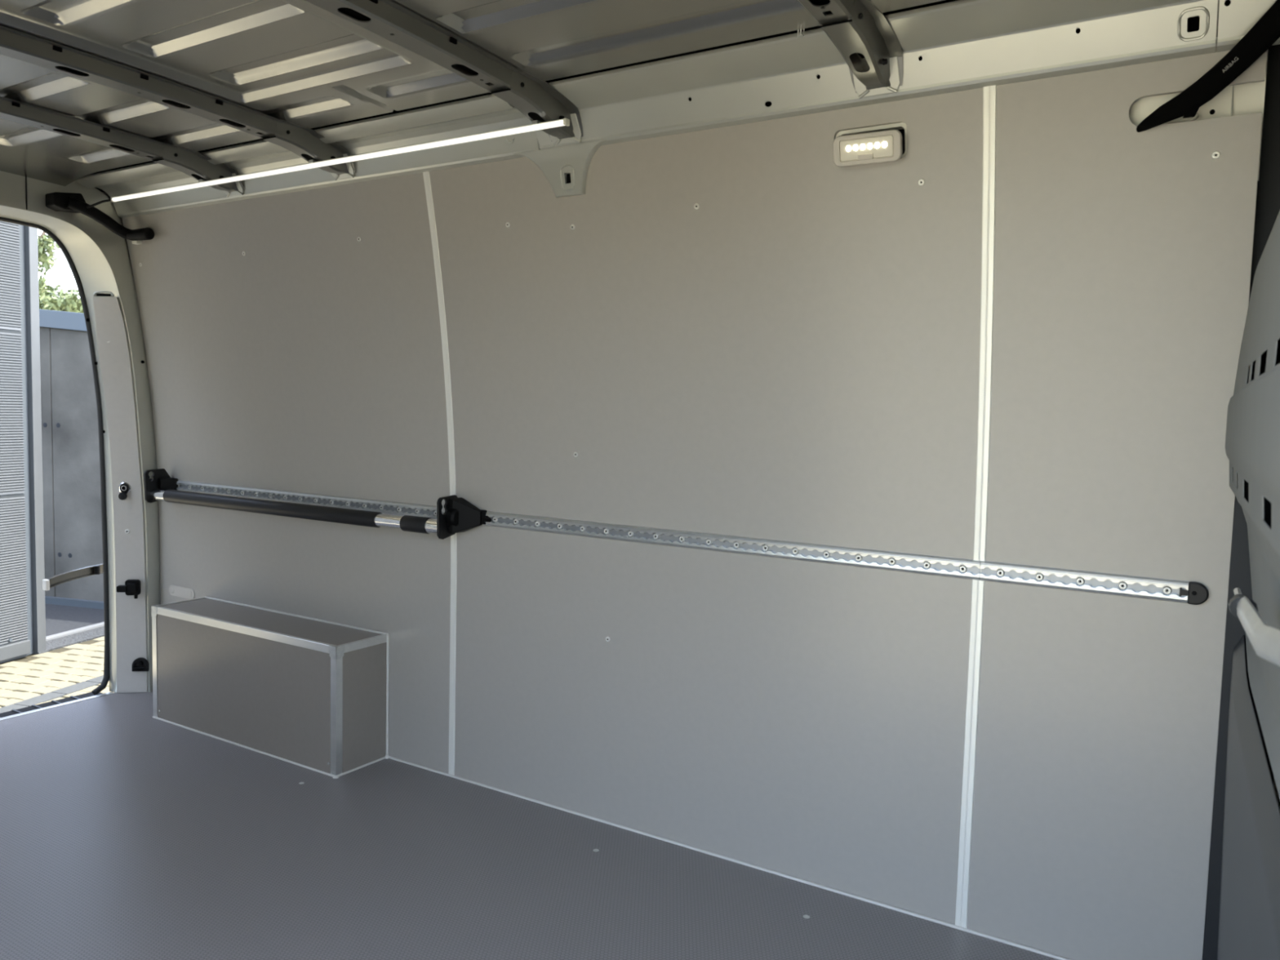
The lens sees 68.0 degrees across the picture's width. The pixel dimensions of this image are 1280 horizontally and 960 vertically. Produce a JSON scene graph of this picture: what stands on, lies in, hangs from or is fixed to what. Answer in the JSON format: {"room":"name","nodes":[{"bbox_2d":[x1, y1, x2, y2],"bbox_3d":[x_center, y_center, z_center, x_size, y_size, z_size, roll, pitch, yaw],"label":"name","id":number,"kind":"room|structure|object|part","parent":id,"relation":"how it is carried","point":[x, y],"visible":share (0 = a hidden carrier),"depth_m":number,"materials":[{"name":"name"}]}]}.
{"room":"cargo space","nodes":[
{"label":"cargo space","id":0,"kind":"room"},
{"bbox_2d":[0,166,159,695],"bbox_3d":[-2.437,-0.162,2.942,0.164,2.088,2.055,4,5,32],"label":"pillar","id":1,"kind":"structure","parent":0,"point":[98,259],"depth_m":3.62,"materials":[{"name":"metal"}]},
{"bbox_2d":[42,563,103,591],"bbox_3d":[-2.187,0.386,3.852,0.397,0.077,0.150,-1,5,-29],"label":"door arm","id":2,"kind":"object","parent":1,"relation":"in","point":[79,573],"depth_m":3.80,"materials":[{"name":"grey metal"}]},
{"bbox_2d":[44,191,154,244],"bbox_3d":[-1.921,-0.934,3.384,0.336,0.150,0.115,-1,5,-29],"label":"guide","id":3,"kind":"object","parent":1,"relation":"attached to","point":[56,201],"visible":1,"depth_m":3.35,"materials":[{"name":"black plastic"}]},
{"bbox_3d":[-2.010,-0.974,3.329,0.067,0.067,0.115,4,5,32],"label":"mount plate","id":4,"kind":"part","parent":3,"relation":"part of","materials":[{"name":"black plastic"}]},
{"bbox_3d":[-1.923,-0.931,3.390,0.047,0.121,0.227,5,5,41],"label":"arm","id":5,"kind":"part","parent":3,"relation":"part of","materials":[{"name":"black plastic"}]},
{"bbox_3d":[-1.813,-0.891,3.441,0.115,0.043,0.044,3,5,24],"label":"arm","id":6,"kind":"part","parent":3,"relation":"part of","materials":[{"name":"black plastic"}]},
{"bbox_2d":[118,482,130,500],"bbox_3d":[-1.981,0.043,3.643,0.045,0.068,0.021,1,4,-7],"label":"bolt","id":7,"kind":"object","parent":1,"relation":"attached to","point":[124,488],"visible":1,"depth_m":3.64,"materials":[{"name":"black metal"}]},
{"bbox_2d":[116,579,140,598],"bbox_3d":[-1.974,0.423,3.665,0.075,0.072,0.040,1,4,-7],"label":"latch","id":8,"kind":"object","parent":1,"relation":"attached to","point":[131,587],"depth_m":3.65,"materials":[{"name":"black plastic"}]},
{"bbox_3d":[-1.993,0.419,3.655,0.036,0.024,0.026,1,4,-7],"label":"lever","id":9,"kind":"part","parent":8,"relation":"part of","materials":[{"name":"black plastic"}]},
{"bbox_3d":[-1.959,0.415,3.659,0.036,0.034,0.018,1,4,-7],"label":"knob","id":10,"kind":"part","parent":8,"relation":"part of","materials":[{"name":"black plastic"}]},
{"bbox_2d":[0,0,943,186],"bbox_3d":[-0.071,-0.926,1.418,5.720,0.182,2.045,4,5,32],"label":"ceiling","id":11,"kind":"structure","parent":0,"point":[301,63],"depth_m":2.12,"materials":[{"name":"paint"}]},
{"bbox_2d":[0,96,244,197],"bbox_3d":[-1.733,-0.955,2.499,0.124,0.106,1.508,4,5,32],"label":"roof beam","id":12,"kind":"structure","parent":11,"relation":"attached to","point":[194,164],"depth_m":2.79,"materials":[{"name":"metal"}]},
{"bbox_2d":[0,25,355,180],"bbox_3d":[-1.285,-0.924,2.222,0.124,0.106,1.508,4,5,32],"label":"roof beam","id":13,"kind":"structure","parent":11,"relation":"attached to","point":[306,143],"depth_m":2.37,"materials":[{"name":"metal"}]},
{"bbox_2d":[304,0,583,146],"bbox_3d":[-0.579,-0.874,1.786,0.124,0.106,1.508,4,5,32],"label":"roof beam","id":14,"kind":"structure","parent":11,"relation":"attached to","point":[534,97],"depth_m":2.06,"materials":[{"name":"metal"}]},
{"bbox_2d":[797,28,804,37],"bbox_3d":[0.323,-0.898,1.902,0.015,0.020,0.004,4,5,32],"label":"clip","id":15,"kind":"object","parent":11,"relation":"attached to","point":[801,30],"visible":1,"depth_m":1.90,"materials":[{"name":"metal"}]},
{"bbox_2d":[797,0,903,98],"bbox_3d":[0.109,-0.826,1.361,0.124,0.106,1.508,4,5,32],"label":"roof beam","id":16,"kind":"structure","parent":11,"relation":"attached to","point":[854,27],"depth_m":1.86,"materials":[{"name":"metal"}]},
{"bbox_2d":[0,691,1058,959],"bbox_3d":[-0.970,1.025,2.110,3.860,0.102,1.864,4,5,32],"label":"floor","id":17,"kind":"structure","parent":0,"point":[126,833],"depth_m":2.32,"materials":[{"name":"laminate"}]},
{"bbox_3d":[-2.557,0.927,3.078,0.136,0.078,1.640,4,5,32],"label":"sill","id":18,"kind":"part","parent":17,"relation":"part of","materials":[{"name":"black plastic"}]},
{"bbox_2d":[151,595,389,778],"bbox_3d":[-1.287,0.679,3.253,0.985,0.414,0.225,4,5,32],"label":"box","id":19,"kind":"object","parent":17,"relation":"on","point":[309,693],"visible":1,"depth_m":3.10,"materials":[{"name":"laminate"}]},
{"bbox_3d":[-1.341,0.686,3.175,0.963,0.403,0.011,4,5,32],"label":"panel","id":20,"kind":"part","parent":19,"relation":"part of","materials":[{"name":"grey plastic"}]},
{"bbox_3d":[-1.284,0.484,3.246,0.963,0.011,0.206,4,5,32],"label":"panel","id":21,"kind":"part","parent":19,"relation":"part of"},
{"bbox_3d":[-0.883,0.710,3.009,0.011,0.403,0.206,4,5,32],"label":"panel","id":22,"kind":"part","parent":19,"relation":"part of","materials":[{"name":"grey plastic"}]},
{"bbox_2d":[121,36,1279,959],"bbox_3d":[0.383,0.191,2.279,5.720,2.510,0.213,4,5,32],"label":"wall","id":23,"kind":"structure","parent":0,"point":[1015,336],"depth_m":2.27,"materials":[{"name":"laminate"}]},
{"bbox_2d":[132,657,149,671],"bbox_3d":[-1.950,0.720,3.704,0.059,0.053,0.014,1,4,-7],"label":"lashing eye","id":24,"kind":"object","parent":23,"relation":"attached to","point":[139,664],"visible":1,"depth_m":3.70,"materials":[{"name":"black plastic"}]},
{"bbox_2d":[168,585,195,599],"bbox_3d":[-1.772,0.433,3.667,0.165,0.041,0.006,4,5,32],"label":"cover plate","id":25,"kind":"object","parent":23,"relation":"attached to","point":[174,590],"visible":0.97,"depth_m":3.67,"materials":[{"name":"beige plastic"}]},
{"bbox_3d":[-1.258,-0.038,3.247,1.547,1.840,0.147,4,5,32],"label":"wall panel","id":26,"kind":"part","parent":23,"relation":"part of","materials":[{"name":"grey plastic"}]},
{"bbox_2d":[85,118,569,208],"bbox_3d":[-1.066,-0.912,2.815,2.080,0.047,0.061,4,5,32],"label":"strip light","id":27,"kind":"object","parent":23,"relation":"attached to","point":[536,125],"visible":1,"depth_m":2.66,"materials":[{"name":"white plastic"}]},
{"bbox_2d":[176,480,981,580],"bbox_3d":[-0.538,0.109,2.872,3.024,0.043,0.014,4,5,32],"label":"rail","id":28,"kind":"object","parent":23,"relation":"attached to","point":[854,557],"visible":0.86,"depth_m":2.50,"materials":[{"name":"silver metal"}]},
{"bbox_2d":[143,468,491,539],"bbox_3d":[-1.188,0.067,3.214,1.707,0.129,0.102,4,5,32],"label":"bar","id":29,"kind":"object","parent":28,"relation":"attached to","point":[460,515],"visible":1,"depth_m":3.06,"materials":[{"name":"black metal"}]},
{"bbox_2d":[75,0,1279,217],"bbox_3d":[-0.407,-0.912,2.501,3.665,0.324,0.193,4,5,32],"label":"roof side rail","id":30,"kind":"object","parent":23,"relation":"attached to","point":[948,46],"depth_m":2.11,"materials":[{"name":"metal"}]},
{"bbox_3d":[-1.132,-0.966,2.939,1.968,0.113,0.176,4,5,32],"label":"rail","id":31,"kind":"part","parent":30,"relation":"part of","materials":[{"name":"metal"}]},
{"bbox_3d":[-0.202,-0.801,2.469,0.306,0.117,0.041,4,5,32],"label":"gusset plate","id":32,"kind":"part","parent":30,"relation":"part of","materials":[{"name":"paint"}]},
{"bbox_3d":[0.348,-0.862,2.024,1.512,0.113,0.176,4,5,32],"label":"rail","id":33,"kind":"part","parent":30,"relation":"part of","materials":[{"name":"metal"}]},
{"bbox_3d":[1.068,-0.812,1.579,0.180,0.113,0.176,4,5,32],"label":"rail","id":34,"kind":"part","parent":30,"relation":"part of","materials":[{"name":"metal"}]},
{"bbox_3d":[0.058,0.054,2.434,1.544,1.840,0.147,4,5,32],"label":"wall panel","id":35,"kind":"part","parent":23,"relation":"part of","materials":[{"name":"grey plastic"}]},
{"bbox_2d":[388,755,1071,959],"bbox_3d":[0.146,0.974,2.504,2.288,0.008,0.008,4,5,32],"label":"trim","id":36,"kind":"structure","parent":23,"relation":"attached to","point":[1048,954],"depth_m":2.40,"materials":[{"name":"grey"}]},
{"bbox_2d":[832,129,902,167],"bbox_3d":[0.491,-0.710,2.040,0.146,0.066,0.050,4,5,27],"label":"wall lamp","id":37,"kind":"object","parent":23,"relation":"attached to","point":[882,146],"visible":1,"depth_m":2.02,"materials":[{"name":"beige plastic"}]},
{"bbox_2d":[979,560,1208,604],"bbox_3d":[0.928,0.211,1.965,0.429,0.044,0.015,4,5,32],"label":"rail","id":38,"kind":"object","parent":23,"relation":"attached to","point":[1163,589],"visible":1,"depth_m":1.96,"materials":[{"name":"silver metal"}]},
{"bbox_3d":[0.916,0.210,1.979,0.394,0.042,0.005,4,5,32],"label":"rail","id":39,"kind":"part","parent":38,"relation":"part of","materials":[{"name":"grey metal"}]},
{"bbox_3d":[0.914,0.114,1.905,0.464,1.840,0.147,4,5,32],"label":"wall panel","id":40,"kind":"part","parent":23,"relation":"part of","materials":[{"name":"grey plastic"}]},
{"bbox_2d":[1136,0,1279,132],"bbox_3d":[1.015,-0.739,1.687,0.044,0.184,0.272,-2,6,-42],"label":"airbag sleeve","id":41,"kind":"object","parent":23,"relation":"attached to","point":[1266,31],"visible":1,"depth_m":1.66,"materials":[{"name":"black fabric"}]},
{"bbox_2d":[1202,44,1279,959],"bbox_3d":[0.703,0.295,1.015,0.177,2.500,2.020,4,5,32],"label":"pillar","id":42,"kind":"structure","parent":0,"point":[1242,916],"depth_m":1.28,"materials":[{"name":"plastic"}]},
{"bbox_3d":[0.690,0.716,1.086,0.027,0.750,1.789,4,5,30],"label":"partition panel","id":43,"kind":"part","parent":42,"relation":"part of","materials":[{"name":"grey plastic"}]},
{"bbox_3d":[0.724,-0.298,1.008,0.099,1.275,1.792,4,5,30],"label":"partition panel","id":44,"kind":"part","parent":42,"relation":"part of","materials":[{"name":"grey plastic"}]},
{"bbox_2d":[1228,587,1279,666],"bbox_3d":[0.598,0.129,0.927,0.026,0.057,0.523,4,5,29],"label":"handle","id":45,"kind":"object","parent":42,"relation":"attached to","point":[1264,639],"visible":1,"depth_m":0.78,"materials":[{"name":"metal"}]},
{"label":"outside","id":46,"kind":"structure","parent":0,"visible":0},
{"bbox_2d":[0,603,110,713],"bbox_3d":[1.091,1.781,1.966,80.000,0.320,80.000,4,5,32],"label":"ground","id":47,"kind":"structure","parent":46,"point":[73,664],"depth_m":6.21,"materials":[{"name":"grey"}]},
{"bbox_2d":[0,221,33,662],"bbox_3d":[-4.884,-0.725,3.463,0.108,4.200,5.930,3,4,15],"label":"building wall","id":48,"kind":"structure","parent":47,"relation":"on","point":[15,578],"depth_m":6.23,"materials":[{"name":"grey"}]},
{"bbox_3d":[-4.859,-1.330,3.386,0.005,1.064,5.872,3,4,16],"label":"door","id":49,"kind":"part","parent":48,"relation":"part of","materials":[{"name":"grey metal"}]},
{"bbox_3d":[-4.886,-0.260,3.464,0.005,1.065,5.872,3,4,16],"label":"door","id":50,"kind":"part","parent":48,"relation":"part of","materials":[{"name":"grey metal"}]},
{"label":"door","id":51,"kind":"part","parent":48,"relation":"part of","materials":[{"name":"grey metal"}]},
{"bbox_3d":[-4.919,1.304,3.575,1.654,0.095,5.651,4,5,32],"label":"rail","id":52,"kind":"part","parent":48,"relation":"part of","materials":[{"name":"metal"}]},
{"bbox_2d":[23,225,48,654],"bbox_3d":[-4.069,-0.911,6.348,0.100,4.205,0.074,3,4,16],"label":"gate post","id":53,"kind":"object","parent":47,"relation":"on","point":[31,250],"visible":0.51,"depth_m":6.37,"materials":[{"name":"metal"}]},
{"bbox_3d":[-4.122,1.177,6.499,0.100,0.017,0.074,3,4,16],"label":"plate","id":54,"kind":"part","parent":53,"relation":"part of","materials":[{"name":"metal"}]},
{"bbox_2d":[37,229,59,296],"bbox_3d":[-7.955,-1.712,11.253,1.821,4.894,1.341,2,4,1],"label":"tree","id":55,"kind":"object","parent":47,"relation":"on","point":[44,241],"visible":0.41,"depth_m":11.56,"materials":[{"name":"green plant"}]},
{"bbox_2d":[39,284,84,313],"bbox_3d":[-8.712,-1.212,14.211,0.987,3.435,0.978,4,5,32],"label":"tree","id":56,"kind":"object","parent":47,"relation":"on","point":[50,300],"visible":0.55,"depth_m":13.97,"materials":[{"name":"green plant"}]},
{"bbox_2d":[39,309,103,608],"bbox_3d":[-5.478,-0.395,8.205,8.400,2.848,0.270,3,4,16],"label":"wall","id":57,"kind":"structure","parent":47,"relation":"on","point":[72,491],"depth_m":7.92,"materials":[{"name":"concrete"}]},
{"bbox_3d":[-5.482,-0.189,8.233,1.187,2.411,0.205,3,4,16],"label":"concrete panel","id":58,"kind":"part","parent":57,"relation":"part of","materials":[{"name":"grey concrete"}]}
]}

